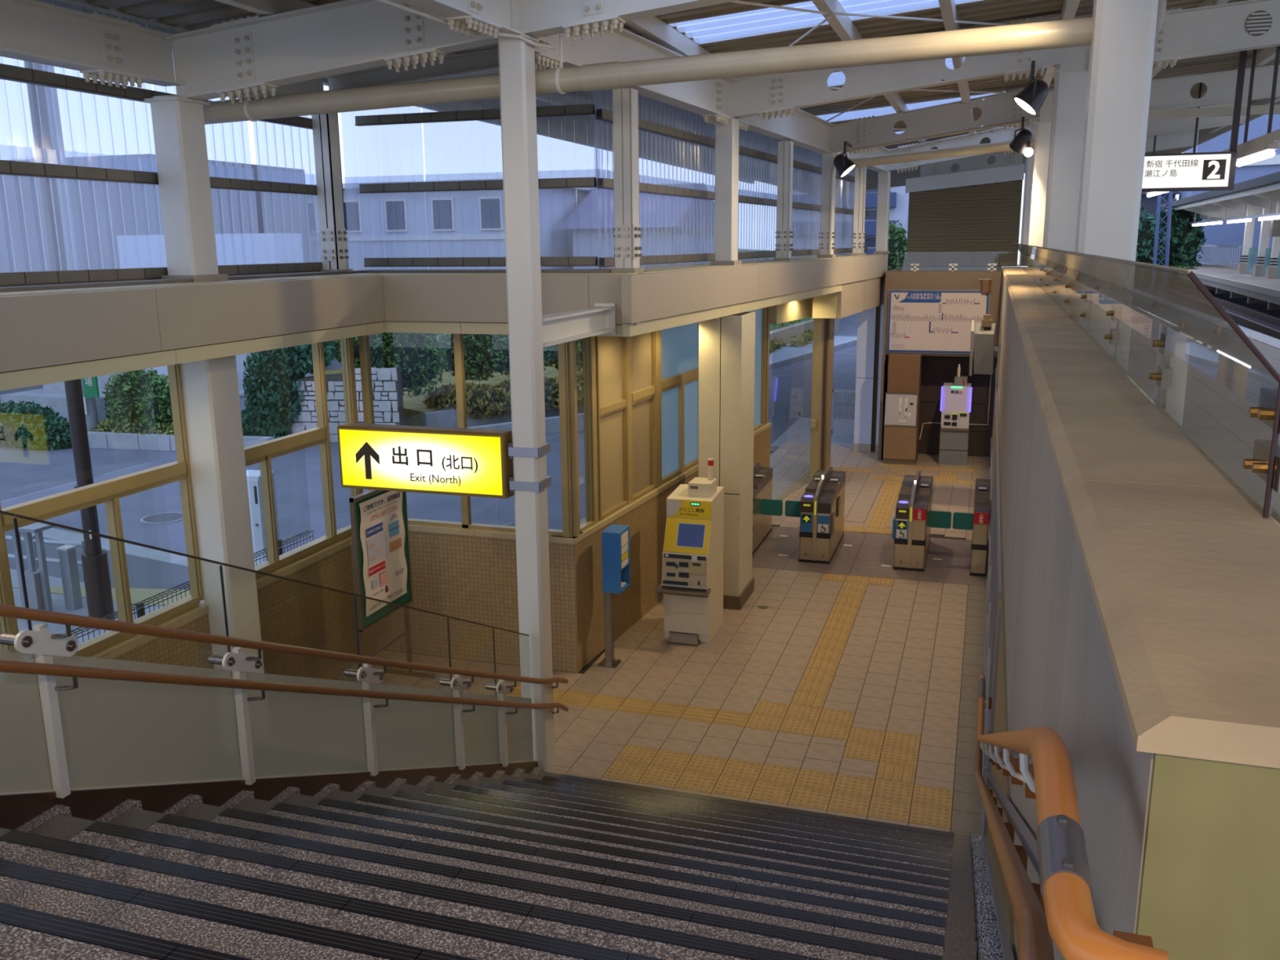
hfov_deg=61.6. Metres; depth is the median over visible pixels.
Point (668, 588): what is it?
tray
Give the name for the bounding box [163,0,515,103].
roof beam
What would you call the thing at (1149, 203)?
houses
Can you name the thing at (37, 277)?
girt
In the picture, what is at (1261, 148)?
hanging lamp
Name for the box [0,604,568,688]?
handrail
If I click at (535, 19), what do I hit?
roof beam
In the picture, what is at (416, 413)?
wall
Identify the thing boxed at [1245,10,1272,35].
vent
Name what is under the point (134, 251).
wall
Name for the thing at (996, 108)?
roof beam
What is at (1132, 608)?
wall
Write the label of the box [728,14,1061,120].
roof beam
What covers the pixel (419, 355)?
shrub
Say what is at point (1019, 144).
floodlight
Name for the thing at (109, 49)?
beam
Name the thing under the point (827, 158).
column
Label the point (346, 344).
window
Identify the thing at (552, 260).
girt
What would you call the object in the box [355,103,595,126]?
girt
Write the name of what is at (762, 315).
window
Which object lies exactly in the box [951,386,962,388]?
light
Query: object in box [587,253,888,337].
beam
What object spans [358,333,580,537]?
window
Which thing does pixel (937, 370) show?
wall
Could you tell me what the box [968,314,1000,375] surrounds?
monitor
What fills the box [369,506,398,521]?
print
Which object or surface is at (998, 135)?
roof beam
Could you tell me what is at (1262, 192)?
canopy
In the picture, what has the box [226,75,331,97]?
beam
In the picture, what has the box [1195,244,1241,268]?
fence
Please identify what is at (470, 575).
wall
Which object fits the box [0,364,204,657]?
window
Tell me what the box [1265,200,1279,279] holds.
post
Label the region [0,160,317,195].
girt
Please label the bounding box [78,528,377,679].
wall
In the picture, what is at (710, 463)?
beacon light
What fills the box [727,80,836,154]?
beam
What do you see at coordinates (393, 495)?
print
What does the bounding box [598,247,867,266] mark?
girt
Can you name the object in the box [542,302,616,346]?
beam
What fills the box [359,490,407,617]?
poster
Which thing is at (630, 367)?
wall panel
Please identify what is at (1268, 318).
track rail
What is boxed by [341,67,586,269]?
screen
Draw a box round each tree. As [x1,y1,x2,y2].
[883,220,906,271]
[1135,197,1206,266]
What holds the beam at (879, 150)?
on the column at (884, 178)
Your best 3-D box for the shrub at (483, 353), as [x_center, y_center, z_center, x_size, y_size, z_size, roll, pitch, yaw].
[-2.256,-3.417,26.628,5.626,1.892,1.689,-4,13,-13]
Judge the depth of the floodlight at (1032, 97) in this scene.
10.68 m
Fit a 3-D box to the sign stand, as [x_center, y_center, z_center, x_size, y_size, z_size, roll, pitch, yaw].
[-7.211,1.098,12.790,0.510,1.160,0.300,3,13,17]
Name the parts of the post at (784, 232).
splice plate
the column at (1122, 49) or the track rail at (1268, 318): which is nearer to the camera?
the column at (1122, 49)
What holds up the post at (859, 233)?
on the beam at (660, 297)
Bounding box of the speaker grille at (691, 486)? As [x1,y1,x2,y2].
[690,485,697,488]
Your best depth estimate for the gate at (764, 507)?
15.11 m
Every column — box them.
[142,94,228,282]
[179,355,264,673]
[711,118,741,265]
[817,153,836,257]
[853,284,884,452]
[873,171,890,253]
[1018,125,1035,266]
[1028,88,1053,247]
[1042,45,1089,252]
[1075,0,1158,311]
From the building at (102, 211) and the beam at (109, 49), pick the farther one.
the building at (102, 211)
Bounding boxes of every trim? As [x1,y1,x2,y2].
[0,269,610,292]
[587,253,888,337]
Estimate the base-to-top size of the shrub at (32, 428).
1.244 m
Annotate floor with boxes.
[331,441,990,851]
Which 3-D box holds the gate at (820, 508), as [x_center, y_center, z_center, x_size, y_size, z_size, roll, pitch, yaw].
[2.409,0.420,14.980,0.755,1.075,1.524,3,13,17]
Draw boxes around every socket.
[580,61,623,91]
[1026,142,1031,147]
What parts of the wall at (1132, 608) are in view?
steel rail, steel post, steel post, steel post, steel post, steel post, steel post, steel rail, steel rail, panel, concrete panel, concrete panel, concrete panel, concrete panel, concrete panel, steel rail, concrete panel, concrete panel, concrete panel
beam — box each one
[0,0,186,88]
[0,272,392,391]
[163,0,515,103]
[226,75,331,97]
[325,27,631,89]
[378,271,644,337]
[396,0,523,39]
[510,0,736,124]
[514,0,738,40]
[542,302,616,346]
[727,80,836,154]
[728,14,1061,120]
[829,125,890,172]
[830,87,1039,154]
[884,122,1028,173]
[920,150,1022,177]
[1088,0,1279,69]
[1145,129,1199,152]
[1146,101,1247,136]
[1148,64,1279,110]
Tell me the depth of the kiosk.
20.35 m
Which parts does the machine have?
foot plate, control panel, screen panel, sign panel, screen frame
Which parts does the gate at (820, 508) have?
panel, panel, pictogram plate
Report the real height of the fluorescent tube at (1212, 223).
0.090 m
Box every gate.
[752,462,782,555]
[785,466,845,564]
[831,389,855,437]
[892,471,951,571]
[952,478,990,576]
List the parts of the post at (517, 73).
cap plate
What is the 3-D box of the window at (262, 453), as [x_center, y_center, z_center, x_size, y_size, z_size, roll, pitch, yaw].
[-3.300,-0.314,9.997,0.264,2.135,2.110,3,13,17]
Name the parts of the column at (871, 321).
cladding panel, skirting, cladding panel, cladding panel, cladding panel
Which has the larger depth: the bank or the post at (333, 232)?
the bank
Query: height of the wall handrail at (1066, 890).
2.784 m
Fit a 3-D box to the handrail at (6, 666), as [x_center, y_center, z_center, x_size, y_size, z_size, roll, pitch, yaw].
[-1.741,0.980,5.125,0.099,3.390,7.170,3,13,17]
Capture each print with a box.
[364,492,399,511]
[364,524,384,534]
[368,587,404,610]
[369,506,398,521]
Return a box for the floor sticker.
[778,534,942,566]
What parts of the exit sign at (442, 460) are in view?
arm, arm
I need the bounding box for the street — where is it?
[9,528,259,644]
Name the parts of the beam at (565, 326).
plate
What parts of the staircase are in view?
stringer plate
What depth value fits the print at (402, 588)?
10.14 m
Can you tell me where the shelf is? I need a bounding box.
[940,427,968,431]
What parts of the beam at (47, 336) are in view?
fascia panel, fascia panel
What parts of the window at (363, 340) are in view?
rail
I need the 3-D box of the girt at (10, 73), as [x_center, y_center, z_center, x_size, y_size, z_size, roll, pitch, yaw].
[-4.257,-2.486,6.312,0.063,0.087,8.060,3,13,17]
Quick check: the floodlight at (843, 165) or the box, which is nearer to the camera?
the box
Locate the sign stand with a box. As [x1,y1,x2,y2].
[10,522,54,611]
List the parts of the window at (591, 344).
rail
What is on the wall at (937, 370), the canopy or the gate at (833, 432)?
the gate at (833, 432)
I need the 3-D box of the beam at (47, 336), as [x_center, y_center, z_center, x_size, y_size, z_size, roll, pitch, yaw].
[-3.943,-0.909,6.745,0.940,0.540,8.800,3,13,17]
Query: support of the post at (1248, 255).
on the platform
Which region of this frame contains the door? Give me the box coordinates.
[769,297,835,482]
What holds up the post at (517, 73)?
on the floor
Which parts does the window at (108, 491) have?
rail, rail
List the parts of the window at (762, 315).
pane, rail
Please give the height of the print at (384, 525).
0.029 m
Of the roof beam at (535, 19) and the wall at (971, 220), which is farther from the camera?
the wall at (971, 220)
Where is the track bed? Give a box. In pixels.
[1221,301,1279,337]
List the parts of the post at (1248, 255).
glass panel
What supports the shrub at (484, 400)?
on the wall at (416, 413)
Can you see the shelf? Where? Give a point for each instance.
(941, 428)
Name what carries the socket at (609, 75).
attached to the drain pipe at (1071, 33)
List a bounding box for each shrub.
[0,399,71,450]
[90,417,174,435]
[101,368,173,427]
[240,341,336,439]
[329,332,448,396]
[422,370,583,419]
[436,333,582,382]
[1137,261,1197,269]
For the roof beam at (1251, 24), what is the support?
attached to the ceiling
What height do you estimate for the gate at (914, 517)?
1.075 m
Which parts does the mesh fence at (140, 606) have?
post, post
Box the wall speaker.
[979,279,991,293]
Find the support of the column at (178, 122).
on the beam at (47, 336)
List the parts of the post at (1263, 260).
glass panel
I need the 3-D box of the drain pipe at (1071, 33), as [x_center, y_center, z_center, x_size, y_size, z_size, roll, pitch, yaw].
[-0.319,-2.897,7.600,6.652,0.495,0.184,3,13,15]
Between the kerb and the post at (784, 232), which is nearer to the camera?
the post at (784, 232)
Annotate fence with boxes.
[65,530,313,642]
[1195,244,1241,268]
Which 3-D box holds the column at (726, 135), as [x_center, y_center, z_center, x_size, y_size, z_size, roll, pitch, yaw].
[0.981,-3.251,12.175,0.280,1.600,0.280,4,13,22]
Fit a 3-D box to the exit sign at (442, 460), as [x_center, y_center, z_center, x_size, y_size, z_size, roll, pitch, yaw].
[-1.533,-0.161,8.356,1.715,0.498,0.266,3,13,17]
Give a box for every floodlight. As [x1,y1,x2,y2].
[833,141,856,177]
[1008,116,1032,154]
[1013,60,1048,115]
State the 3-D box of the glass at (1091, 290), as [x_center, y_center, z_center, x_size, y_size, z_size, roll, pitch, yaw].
[3.995,-1.677,10.821,0.253,1.351,19.050,3,13,17]
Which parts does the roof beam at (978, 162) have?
splice plate, splice plate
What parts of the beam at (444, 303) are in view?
fascia panel, fascia panel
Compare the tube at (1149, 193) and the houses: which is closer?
the tube at (1149, 193)
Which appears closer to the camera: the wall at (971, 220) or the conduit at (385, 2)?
the conduit at (385, 2)
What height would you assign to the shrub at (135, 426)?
0.870 m
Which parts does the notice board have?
leg, frame, leg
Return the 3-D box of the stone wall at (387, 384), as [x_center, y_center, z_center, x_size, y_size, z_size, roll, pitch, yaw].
[-6.761,-1.696,24.191,2.828,1.698,0.350,1,12,5]
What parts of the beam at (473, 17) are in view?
splice plate, splice plate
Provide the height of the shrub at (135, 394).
1.910 m
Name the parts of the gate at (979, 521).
panel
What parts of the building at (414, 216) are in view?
pane, pane, pane, pane, pane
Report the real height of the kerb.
0.330 m
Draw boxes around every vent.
[253,485,257,503]
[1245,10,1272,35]
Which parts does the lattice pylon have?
leg, leg, leg, leg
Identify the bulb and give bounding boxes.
[1023,142,1033,156]
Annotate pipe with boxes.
[203,17,1093,124]
[848,124,1034,167]
[1088,0,1167,55]
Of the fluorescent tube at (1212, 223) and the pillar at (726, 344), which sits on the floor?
the pillar at (726, 344)
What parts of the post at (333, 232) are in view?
splice plate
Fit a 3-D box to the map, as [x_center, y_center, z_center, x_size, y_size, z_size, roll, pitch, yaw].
[5.603,-2.976,20.251,1.840,1.205,0.044,3,13,17]
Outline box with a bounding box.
[597,524,630,668]
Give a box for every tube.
[1142,82,1202,197]
[1191,222,1222,226]
[1226,218,1251,223]
[1257,216,1279,220]
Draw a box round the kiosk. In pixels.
[938,364,972,465]
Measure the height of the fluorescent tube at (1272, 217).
0.090 m
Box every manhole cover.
[140,511,182,524]
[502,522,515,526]
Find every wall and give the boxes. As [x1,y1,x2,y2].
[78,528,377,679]
[116,233,311,413]
[285,366,404,442]
[311,362,584,434]
[375,524,582,672]
[551,422,771,672]
[770,270,1002,460]
[883,164,1024,284]
[980,266,1279,959]
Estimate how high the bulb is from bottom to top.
0.205 m
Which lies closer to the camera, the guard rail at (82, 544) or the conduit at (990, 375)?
the guard rail at (82, 544)
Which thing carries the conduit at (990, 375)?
attached to the wall at (937, 370)
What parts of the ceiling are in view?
brace rod, brace rod, brace rod, brace rod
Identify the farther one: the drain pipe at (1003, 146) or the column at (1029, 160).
the column at (1029, 160)
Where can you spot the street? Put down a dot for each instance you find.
(137, 595)
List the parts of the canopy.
light rail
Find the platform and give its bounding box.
[1169,262,1279,315]
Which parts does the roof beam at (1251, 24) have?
splice plate, splice plate, splice plate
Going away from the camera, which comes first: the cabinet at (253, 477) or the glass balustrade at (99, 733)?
the glass balustrade at (99, 733)
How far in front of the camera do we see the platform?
36.59 m
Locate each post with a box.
[311,112,352,271]
[493,34,555,773]
[610,88,644,272]
[773,141,794,261]
[850,166,866,255]
[1236,204,1257,273]
[1252,208,1272,276]
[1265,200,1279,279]
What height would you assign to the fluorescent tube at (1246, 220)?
0.090 m
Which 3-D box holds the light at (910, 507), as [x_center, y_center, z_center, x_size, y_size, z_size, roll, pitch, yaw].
[3.485,0.443,13.815,0.020,0.190,0.004,3,13,17]
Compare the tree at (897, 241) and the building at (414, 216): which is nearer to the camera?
the building at (414, 216)
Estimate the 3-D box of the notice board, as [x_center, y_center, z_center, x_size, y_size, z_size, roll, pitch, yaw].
[-2.436,1.054,10.127,0.540,2.020,0.900,3,13,17]
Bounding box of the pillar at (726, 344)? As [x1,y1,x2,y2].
[698,311,755,609]
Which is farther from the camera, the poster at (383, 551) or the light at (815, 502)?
the light at (815, 502)
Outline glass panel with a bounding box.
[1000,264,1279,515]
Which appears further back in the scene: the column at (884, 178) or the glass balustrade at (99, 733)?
the column at (884, 178)
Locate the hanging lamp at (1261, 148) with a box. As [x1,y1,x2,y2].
[1221,45,1279,166]
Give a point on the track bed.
(1252, 318)
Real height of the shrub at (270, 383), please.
2.883 m
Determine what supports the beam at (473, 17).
attached to the post at (517, 73)
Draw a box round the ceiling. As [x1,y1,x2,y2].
[35,0,1279,195]
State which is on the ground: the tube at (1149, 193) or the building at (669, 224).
the building at (669, 224)
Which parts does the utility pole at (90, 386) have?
green plate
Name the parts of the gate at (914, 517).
panel, pictogram plate, panel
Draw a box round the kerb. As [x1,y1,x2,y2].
[0,431,274,450]
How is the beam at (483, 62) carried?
attached to the ceiling
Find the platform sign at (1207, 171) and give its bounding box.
[1141,50,1247,192]
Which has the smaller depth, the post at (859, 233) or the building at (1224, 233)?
the post at (859, 233)
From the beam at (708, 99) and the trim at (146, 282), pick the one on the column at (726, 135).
the beam at (708, 99)
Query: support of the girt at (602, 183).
attached to the screen
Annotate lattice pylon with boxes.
[1152,191,1172,266]
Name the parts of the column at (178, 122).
cap plate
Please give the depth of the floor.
10.49 m
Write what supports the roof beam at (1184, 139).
attached to the ceiling
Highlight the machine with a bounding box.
[655,458,724,644]
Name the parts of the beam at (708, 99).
splice plate, splice plate, splice plate, splice plate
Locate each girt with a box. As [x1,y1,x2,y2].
[0,63,312,129]
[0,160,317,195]
[0,262,322,286]
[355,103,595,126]
[359,177,596,193]
[364,256,598,266]
[595,108,870,185]
[597,177,868,216]
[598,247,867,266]
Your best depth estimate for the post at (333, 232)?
10.06 m
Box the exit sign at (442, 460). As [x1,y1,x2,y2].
[337,422,551,498]
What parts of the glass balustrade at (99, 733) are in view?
edge trim, clamp plate, post, edge trim, clamp plate, post, edge trim, post, clamp plate, edge trim, post, clamp plate, edge trim, post, clamp plate, edge trim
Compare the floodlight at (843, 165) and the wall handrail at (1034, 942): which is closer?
the wall handrail at (1034, 942)
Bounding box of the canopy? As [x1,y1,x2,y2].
[1160,171,1279,224]
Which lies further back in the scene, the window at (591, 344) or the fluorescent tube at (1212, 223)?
the fluorescent tube at (1212, 223)
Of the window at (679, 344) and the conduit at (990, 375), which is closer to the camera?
the window at (679, 344)
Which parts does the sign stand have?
leg, leg, plate, leg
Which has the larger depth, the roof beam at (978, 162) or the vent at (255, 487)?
the roof beam at (978, 162)
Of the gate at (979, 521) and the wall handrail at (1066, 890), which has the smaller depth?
the wall handrail at (1066, 890)
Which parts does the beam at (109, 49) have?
splice plate, splice plate, splice plate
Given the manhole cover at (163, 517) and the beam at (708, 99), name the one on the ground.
the manhole cover at (163, 517)
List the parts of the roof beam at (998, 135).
splice plate, splice plate, splice plate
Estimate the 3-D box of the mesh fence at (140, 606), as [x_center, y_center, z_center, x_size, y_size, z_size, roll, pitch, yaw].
[-4.216,1.639,9.180,0.074,1.320,4.902,3,13,17]
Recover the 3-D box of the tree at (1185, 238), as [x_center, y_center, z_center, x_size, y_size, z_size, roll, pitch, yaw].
[24.629,-10.825,53.512,8.382,6.291,3.480,-8,15,-31]
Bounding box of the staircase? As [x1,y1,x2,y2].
[0,761,1003,959]
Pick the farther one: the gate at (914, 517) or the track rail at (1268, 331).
the track rail at (1268, 331)
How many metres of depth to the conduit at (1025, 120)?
16.36 m
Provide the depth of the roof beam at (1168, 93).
15.11 m
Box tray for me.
[655,583,711,597]
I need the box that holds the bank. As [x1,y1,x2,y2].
[737,248,857,368]
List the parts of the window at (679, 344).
pane, rail, pane, rail, pane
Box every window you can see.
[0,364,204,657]
[244,342,351,579]
[339,337,363,497]
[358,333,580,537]
[557,336,602,537]
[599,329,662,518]
[661,321,698,484]
[747,306,769,430]
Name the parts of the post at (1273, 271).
glass panel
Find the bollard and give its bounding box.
[56,544,82,609]
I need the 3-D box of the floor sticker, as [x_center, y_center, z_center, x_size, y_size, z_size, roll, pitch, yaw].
[2.818,1.023,14.719,2.411,0.002,0.994,7,15,32]
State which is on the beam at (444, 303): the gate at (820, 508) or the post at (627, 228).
the post at (627, 228)
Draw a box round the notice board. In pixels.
[349,489,435,679]
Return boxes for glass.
[896,251,996,271]
[1012,242,1279,524]
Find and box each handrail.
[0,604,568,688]
[0,659,568,714]
[974,711,1054,959]
[977,675,1168,959]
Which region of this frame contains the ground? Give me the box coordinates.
[0,312,997,589]
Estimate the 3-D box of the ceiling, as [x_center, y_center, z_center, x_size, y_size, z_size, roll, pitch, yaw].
[5.496,-6.136,17.751,12.000,1.164,44.000,3,13,17]
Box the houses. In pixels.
[1139,191,1181,217]
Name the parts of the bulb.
globe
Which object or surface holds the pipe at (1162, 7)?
attached to the ceiling
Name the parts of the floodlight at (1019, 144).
stem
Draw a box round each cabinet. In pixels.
[245,469,279,564]
[883,353,922,465]
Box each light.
[707,460,713,466]
[813,501,816,515]
[910,506,911,521]
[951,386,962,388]
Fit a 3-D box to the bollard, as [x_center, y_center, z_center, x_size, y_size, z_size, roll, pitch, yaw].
[-6.839,1.219,12.910,0.160,0.865,0.140,3,13,17]
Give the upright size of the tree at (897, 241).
5.365 m
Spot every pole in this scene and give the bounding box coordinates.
[23,60,114,619]
[42,64,99,431]
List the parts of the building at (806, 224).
pane, pane, pane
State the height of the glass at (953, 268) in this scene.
0.355 m
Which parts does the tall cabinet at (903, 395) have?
map panel, map frame, panel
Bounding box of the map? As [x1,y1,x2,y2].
[885,289,990,355]
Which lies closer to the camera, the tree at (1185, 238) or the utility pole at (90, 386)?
the utility pole at (90, 386)
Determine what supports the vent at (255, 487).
attached to the cabinet at (253, 477)
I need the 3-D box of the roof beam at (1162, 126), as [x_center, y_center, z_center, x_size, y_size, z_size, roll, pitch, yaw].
[9.363,-6.592,19.982,3.430,0.760,0.200,3,13,17]
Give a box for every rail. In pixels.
[4,534,85,568]
[1147,104,1279,119]
[1215,297,1279,326]
[1225,310,1279,339]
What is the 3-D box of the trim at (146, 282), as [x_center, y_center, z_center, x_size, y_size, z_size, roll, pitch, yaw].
[-2.885,-1.110,6.298,2.900,0.025,8.700,3,13,17]
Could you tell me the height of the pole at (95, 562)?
6.640 m
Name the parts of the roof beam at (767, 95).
splice plate, splice plate, splice plate, splice plate, splice plate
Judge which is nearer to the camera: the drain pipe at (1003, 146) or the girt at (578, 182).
the girt at (578, 182)
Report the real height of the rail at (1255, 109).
0.100 m
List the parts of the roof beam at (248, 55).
splice plate, splice plate, splice plate, splice plate, splice plate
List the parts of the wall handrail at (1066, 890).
bracket arm, bracket arm, bracket arm, bracket arm, bracket arm, bracket arm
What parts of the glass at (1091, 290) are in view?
pane, canted pane, pane, canted pane, pane, canted pane, pane, canted pane, pane, canted pane, pane, canted pane, pane, pane, canted pane, pane, canted pane, pane, canted pane, pane, canted pane, support post, pane, support post, canted pane, pane, edge frame, support post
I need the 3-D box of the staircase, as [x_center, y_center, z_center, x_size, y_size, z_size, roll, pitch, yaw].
[-0.639,1.860,3.416,3.417,3.502,9.285,3,13,17]
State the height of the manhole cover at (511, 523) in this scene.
0.015 m
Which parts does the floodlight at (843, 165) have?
stem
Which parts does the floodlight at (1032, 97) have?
stem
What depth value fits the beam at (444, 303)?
9.74 m
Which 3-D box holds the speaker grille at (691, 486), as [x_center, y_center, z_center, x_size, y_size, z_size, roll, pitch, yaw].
[0.576,0.080,11.439,0.085,0.030,0.004,3,13,17]
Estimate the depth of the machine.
11.41 m
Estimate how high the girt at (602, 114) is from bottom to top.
0.087 m
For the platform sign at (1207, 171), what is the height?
1.880 m
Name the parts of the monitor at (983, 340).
wall arm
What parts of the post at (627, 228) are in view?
splice plate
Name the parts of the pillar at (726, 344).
cladding panel, cladding panel, cladding panel, skirting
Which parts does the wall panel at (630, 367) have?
pane, pane, rail, rail, pane, pane, rail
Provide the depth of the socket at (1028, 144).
15.41 m
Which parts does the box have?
post, plate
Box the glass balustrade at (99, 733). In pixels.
[0,510,534,798]
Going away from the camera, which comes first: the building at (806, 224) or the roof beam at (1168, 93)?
the roof beam at (1168, 93)
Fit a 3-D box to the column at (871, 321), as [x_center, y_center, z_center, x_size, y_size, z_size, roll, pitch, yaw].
[4.702,-2.304,21.782,0.580,3.420,0.590,3,13,17]
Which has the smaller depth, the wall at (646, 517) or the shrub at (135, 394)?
the wall at (646, 517)
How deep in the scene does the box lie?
10.69 m
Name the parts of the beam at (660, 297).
fascia panel, fascia panel, drop panel, fascia panel, drop panel, fascia panel, drop panel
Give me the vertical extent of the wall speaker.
0.250 m
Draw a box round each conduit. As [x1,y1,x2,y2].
[375,0,555,49]
[828,119,1029,253]
[919,374,991,439]
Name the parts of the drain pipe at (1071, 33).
hanger rod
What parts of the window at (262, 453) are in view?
rail, rail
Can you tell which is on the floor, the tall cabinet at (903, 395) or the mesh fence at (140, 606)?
the tall cabinet at (903, 395)
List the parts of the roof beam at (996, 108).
splice plate, splice plate, splice plate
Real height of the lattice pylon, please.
6.503 m
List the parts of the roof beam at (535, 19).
splice plate, splice plate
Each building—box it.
[0,153,311,424]
[306,178,594,369]
[557,182,714,269]
[791,186,909,254]
[1178,114,1279,302]
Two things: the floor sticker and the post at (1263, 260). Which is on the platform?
the post at (1263, 260)
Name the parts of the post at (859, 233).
splice plate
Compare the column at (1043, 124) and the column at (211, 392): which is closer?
the column at (211, 392)
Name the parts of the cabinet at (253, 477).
door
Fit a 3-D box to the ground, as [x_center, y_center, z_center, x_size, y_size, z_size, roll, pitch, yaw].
[16.033,-6.576,49.703,160.000,0.200,150.000,3,13,17]
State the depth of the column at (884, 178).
21.55 m

